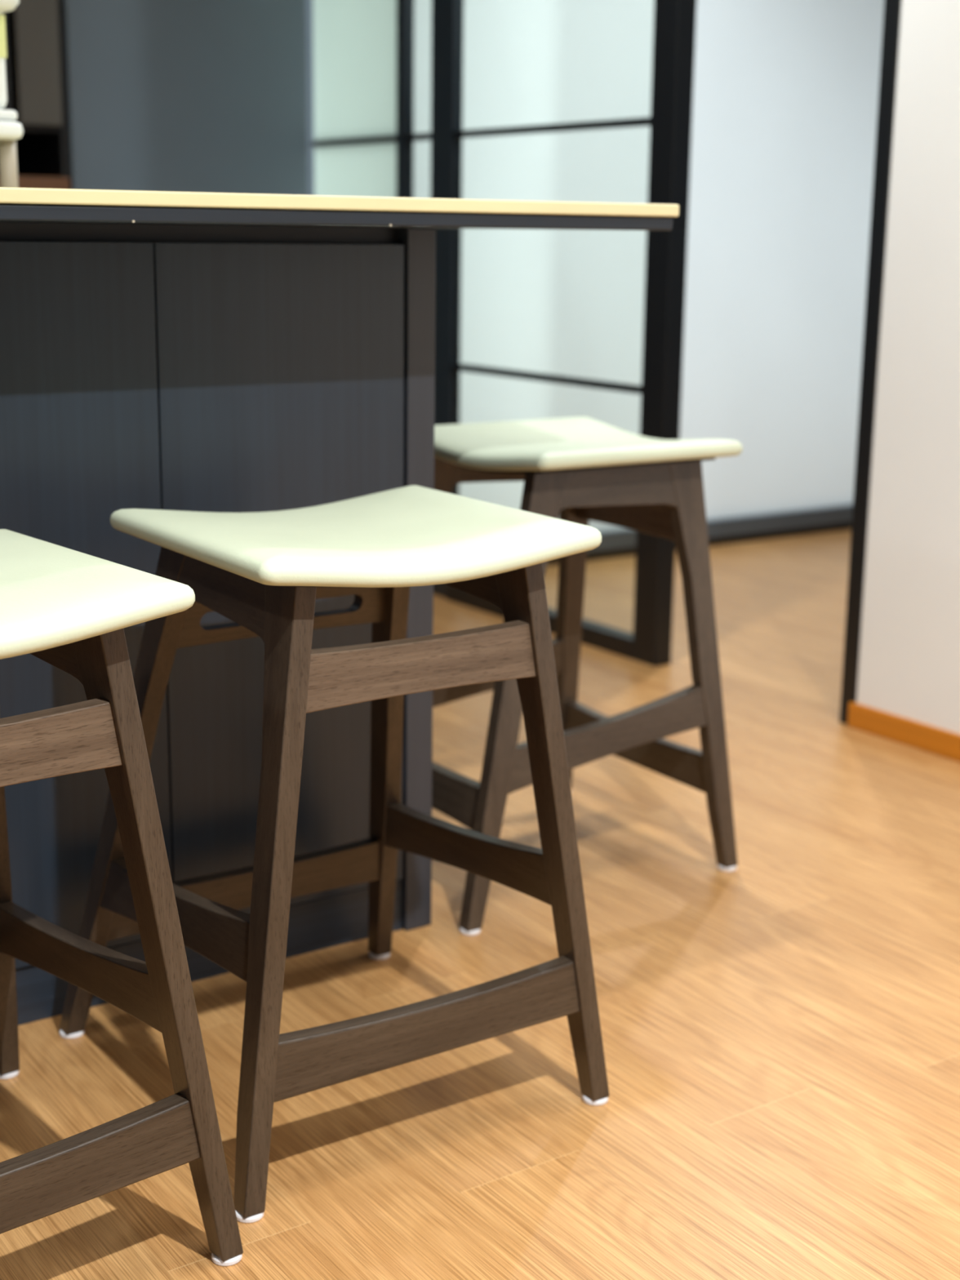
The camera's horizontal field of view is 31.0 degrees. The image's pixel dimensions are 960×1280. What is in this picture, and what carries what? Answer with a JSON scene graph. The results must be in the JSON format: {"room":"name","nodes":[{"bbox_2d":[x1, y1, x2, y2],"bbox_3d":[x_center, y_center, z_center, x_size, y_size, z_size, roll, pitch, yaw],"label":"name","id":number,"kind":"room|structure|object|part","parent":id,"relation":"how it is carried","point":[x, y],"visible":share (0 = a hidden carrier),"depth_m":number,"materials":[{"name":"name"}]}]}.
{"room":"kitchen","nodes":[
{"label":"kitchen","id":0,"kind":"room"},
{"bbox_2d":[62,0,307,195],"bbox_3d":[-0.805,-1.385,4.739,0.702,2.400,0.100,-8,16,-34],"label":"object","id":1,"kind":"structure","parent":0,"point":[174,95],"depth_m":4.67,"materials":[{"name":"grey paint"}]},
{"bbox_2d":[310,0,697,666],"bbox_3d":[-0.019,-1.265,4.274,0.050,2.400,1.582,-8,16,-34],"label":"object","id":2,"kind":"structure","parent":1,"relation":"in","point":[365,137],"depth_m":4.33,"materials":[{"name":"clear glass"},{"name":"frosted green glass"},{"name":"black metal"}]},
{"bbox_3d":[-0.338,-1.363,4.727,0.034,0.016,0.458,-8,16,-34],"label":"cross rail","id":3,"kind":"part","parent":2,"relation":"part of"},
{"bbox_3d":[-0.330,-1.933,4.593,0.008,1.155,0.458,-8,16,-34],"label":"glass pane","id":4,"kind":"part","parent":2,"relation":"part of","materials":[{"name":"glass"}]},
{"bbox_3d":[-0.345,-0.803,4.859,0.008,1.134,0.458,-8,16,-34],"label":"glass pane","id":5,"kind":"part","parent":2,"relation":"part of","materials":[{"name":"glass"}]},
{"bbox_3d":[-0.196,-1.327,4.525,0.030,2.400,0.040,-8,16,-34],"label":"post","id":6,"kind":"part","parent":2,"relation":"part of","materials":[{"name":"metal"}]},
{"bbox_3d":[-0.149,-1.298,4.462,0.034,0.016,0.126,-8,16,-34],"label":"cross rail","id":7,"kind":"part","parent":2,"relation":"part of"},
{"bbox_3d":[-0.085,-1.288,4.367,0.030,2.400,0.103,-8,16,-34],"label":"post","id":8,"kind":"part","parent":2,"relation":"part of","materials":[{"name":"metal"}]},
{"bbox_3d":[0.149,-0.056,4.286,0.050,0.045,0.775,-8,16,-34],"label":"rail","id":9,"kind":"part","parent":2,"relation":"part of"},
{"bbox_3d":[0.157,-0.630,4.151,0.034,0.016,0.775,-8,16,-34],"label":"cross rail","id":10,"kind":"part","parent":2,"relation":"part of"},
{"bbox_3d":[0.164,-1.189,4.019,0.034,0.016,0.775,-8,16,-34],"label":"cross rail","id":11,"kind":"part","parent":2,"relation":"part of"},
{"bbox_3d":[0.161,-0.909,4.085,0.008,0.559,0.775,-8,16,-34],"label":"glass pane","id":12,"kind":"part","parent":2,"relation":"part of","materials":[{"name":"white"}]},
{"bbox_3d":[0.407,-1.118,3.674,0.050,2.400,0.080,-8,16,-34],"label":"post","id":13,"kind":"part","parent":2,"relation":"part of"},
{"bbox_2d":[0,528,959,1279],"bbox_3d":[0.036,0.270,3.104,10.000,0.050,9.000,-8,16,-34],"label":"floor","id":14,"kind":"structure","parent":0,"point":[780,1030],"depth_m":2.06,"materials":[{"name":"brown wood"}]},
{"bbox_2d":[0,0,70,188],"bbox_3d":[-1.518,-1.227,4.467,0.808,2.200,0.470,-8,16,-34],"label":"tall cabinet","id":15,"kind":"object","parent":14,"relation":"on","point":[34,61],"visible":0.18,"depth_m":4.45,"materials":[{"name":"brown wood"}]},
{"bbox_3d":[-1.454,-1.753,4.138,0.635,0.965,0.018,-8,16,-34],"label":"door","id":16,"kind":"part","parent":15,"relation":"part of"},
{"bbox_3d":[-1.130,-1.800,4.356,0.113,0.965,0.018,-8,16,-34],"label":"door","id":17,"kind":"part","parent":15,"relation":"part of","materials":[{"name":"brown wood"}]},
{"bbox_2d":[21,124,59,136],"bbox_3d":[-1.528,-1.326,4.460,0.772,0.014,0.390,-8,16,-34],"label":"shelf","id":18,"kind":"object","parent":15,"relation":"attached to","point":[28,130],"depth_m":4.51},
{"bbox_2d":[17,176,70,188],"bbox_3d":[-1.513,-1.182,4.469,0.772,0.040,0.450,-8,16,-34],"label":"shelf","id":19,"kind":"object","parent":15,"relation":"attached to","point":[46,182],"depth_m":4.46,"materials":[{"name":"brown wood"}]},
{"bbox_2d":[0,528,243,1266],"bbox_3d":[-0.553,0.253,1.603,0.462,0.658,0.503,-10,17,-39],"label":"bar stool","id":20,"kind":"object","parent":14,"relation":"on","point":[70,610],"visible":1,"depth_m":1.52,"materials":[{"name":"dark wood"},{"name":"cream leather"}]},
{"bbox_3d":[-0.517,0.215,1.814,0.046,0.624,0.248,-3,14,-17],"label":"leg","id":21,"kind":"part","parent":20,"relation":"part of","materials":[{"name":"brown wood"}]},
{"bbox_3d":[-0.506,-0.034,1.482,0.393,0.042,0.368,-10,17,-39],"label":"seat","id":22,"kind":"part","parent":20,"relation":"part of","materials":[{"name":"white leather"}]},
{"bbox_3d":[-0.294,0.276,1.554,0.147,0.630,0.063,1,13,0],"label":"leg","id":23,"kind":"part","parent":20,"relation":"part of","materials":[{"name":"brown wood"}]},
{"bbox_2d":[0,222,435,1025],"bbox_3d":[-1.141,-0.009,2.038,2.108,0.954,0.743,-8,16,-34],"label":"kitchen island","id":24,"kind":"object","parent":14,"relation":"on","point":[180,367],"visible":0.73,"depth_m":2.12,"materials":[{"name":"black wood"}]},
{"bbox_3d":[-0.530,-0.026,2.017,0.341,0.857,0.018,-8,16,-34],"label":"panel","id":25,"kind":"part","parent":24,"relation":"part of","materials":[{"name":"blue wood"}]},
{"bbox_3d":[-0.247,-0.067,2.207,0.341,0.857,0.018,-8,16,-34],"label":"panel","id":26,"kind":"part","parent":24,"relation":"part of","materials":[{"name":"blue wood"}]},
{"bbox_2d":[0,186,679,231],"bbox_3d":[-1.050,-0.476,1.871,2.422,0.032,1.050,-8,16,-34],"label":"island countertop","id":27,"kind":"structure","parent":24,"relation":"on","point":[26,205],"depth_m":1.85,"materials":[{"name":"beige wood"}]},
{"bbox_2d":[0,0,22,187],"bbox_3d":[-0.700,-0.758,2.341,0.152,0.310,0.125,-8,16,-34],"label":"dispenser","id":28,"kind":"object","parent":27,"relation":"on","point":[11,130],"visible":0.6,"depth_m":2.34,"materials":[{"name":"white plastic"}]},
{"bbox_3d":[-0.647,-0.645,2.371,0.024,0.078,0.024,-8,16,-34],"label":"leg","id":29,"kind":"part","parent":28,"relation":"part of","materials":[{"name":"beige plastic"}]},
{"bbox_2d":[0,109,22,139],"bbox_3d":[-0.706,-0.701,2.350,0.137,0.039,0.125,-8,16,-34],"label":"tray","id":30,"kind":"object","parent":28,"relation":"on","point":[10,129],"depth_m":2.33,"materials":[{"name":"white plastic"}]},
{"bbox_3d":[-1.052,-0.468,1.870,2.416,0.016,1.041,-8,16,-34],"label":"under panel","id":31,"kind":"part","parent":27,"relation":"part of","materials":[{"name":"wood"}]},
{"bbox_3d":[-0.290,-0.133,2.610,0.043,0.954,0.743,-8,16,-34],"label":"panel","id":32,"kind":"part","parent":24,"relation":"part of","materials":[{"name":"black wood"}]},
{"bbox_2d":[59,484,609,1223],"bbox_3d":[-0.177,0.178,1.944,0.462,0.658,0.503,-8,16,-33],"label":"bar stool","id":33,"kind":"object","parent":14,"relation":"on","point":[264,572],"visible":0.92,"depth_m":1.79,"materials":[{"name":"brown wood"}]},
{"bbox_3d":[-0.394,0.180,1.968,0.248,0.624,0.046,9,16,32],"label":"leg","id":34,"kind":"part","parent":33,"relation":"part of","materials":[{"name":"brown wood"}]},
{"bbox_3d":[-0.197,0.246,1.688,0.063,0.630,0.147,4,14,15],"label":"leg","id":35,"kind":"part","parent":33,"relation":"part of","materials":[{"name":"brown wood"}]},
{"bbox_3d":[-0.229,-0.035,1.975,0.281,0.060,0.035,-8,16,-33],"label":"rail","id":36,"kind":"part","parent":33,"relation":"part of","materials":[{"name":"brown wood"}]},
{"bbox_3d":[-0.136,-0.109,1.819,0.393,0.042,0.368,-8,16,-33],"label":"seat","id":37,"kind":"part","parent":33,"relation":"part of","materials":[{"name":"white leather"}]},
{"bbox_3d":[-0.118,0.141,2.150,0.046,0.624,0.248,-2,14,-11],"label":"leg","id":38,"kind":"part","parent":33,"relation":"part of","materials":[{"name":"brown wood"}]},
{"bbox_3d":[0.075,0.207,1.868,0.147,0.630,0.063,2,13,6],"label":"leg","id":39,"kind":"part","parent":33,"relation":"part of","materials":[{"name":"brown wood"}]},
{"bbox_2d":[431,417,742,935],"bbox_3d":[0.070,0.017,2.640,0.503,0.658,0.462,-8,16,-32],"label":"bar stool","id":40,"kind":"object","parent":14,"relation":"on","point":[581,470],"visible":0.71,"depth_m":2.57,"materials":[{"name":"dark wood"},{"name":"cream leather"}]},
{"bbox_3d":[-0.139,0.010,2.703,0.248,0.624,0.046,-2,13,-10],"label":"leg","id":41,"kind":"part","parent":40,"relation":"part of","materials":[{"name":"brown wood"}]},
{"bbox_3d":[0.044,0.076,2.432,0.046,0.624,0.248,9,16,32],"label":"leg","id":42,"kind":"part","parent":40,"relation":"part of","materials":[{"name":"brown wood"}]},
{"bbox_3d":[0.153,-0.033,2.887,0.063,0.630,0.147,2,13,7],"label":"leg","id":43,"kind":"part","parent":40,"relation":"part of","materials":[{"name":"brown wood"}]},
{"bbox_3d":[0.130,-0.291,2.605,0.368,0.042,0.393,-8,16,-32],"label":"seat","id":44,"kind":"part","parent":40,"relation":"part of","materials":[{"name":"white leather"}]},
{"bbox_3d":[0.334,0.033,2.620,0.147,0.630,0.063,4,14,15],"label":"leg","id":45,"kind":"part","parent":40,"relation":"part of","materials":[{"name":"brown wood"}]},
{"bbox_2d":[413,0,884,565],"bbox_3d":[1.085,-1.519,5.409,3.088,2.400,0.058,-8,16,-34],"label":"wall","id":46,"kind":"structure","parent":14,"relation":"on","point":[784,108],"depth_m":5.17,"materials":[{"name":"clear glass"},{"name":"black metal"}]},
{"bbox_3d":[1.069,-0.365,5.684,3.088,0.028,0.051,-8,16,-34],"label":"rail","id":47,"kind":"part","parent":46,"relation":"part of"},
{"bbox_2d":[856,0,959,733],"bbox_3d":[2.052,-0.571,1.447,0.113,2.400,4.392,-8,16,-34],"label":"wall","id":48,"kind":"structure","parent":0,"point":[909,656],"depth_m":3.21,"materials":[{"name":"white paint"}]},
{"bbox_2d":[839,0,902,724],"bbox_3d":[0.798,-1.006,3.219,0.122,2.400,0.038,-8,16,-34],"label":"trim","id":49,"kind":"structure","parent":48,"relation":"attached to","point":[892,8],"depth_m":3.29,"materials":[{"name":"black metal"}]},
{"bbox_2d":[847,702,959,762],"bbox_3d":[1.984,0.579,1.685,0.012,0.050,4.400,-8,16,-34],"label":"baseboard","id":50,"kind":"structure","parent":48,"relation":"attached to","point":[920,735],"depth_m":3.32,"materials":[{"name":"orange wood"}]}
]}

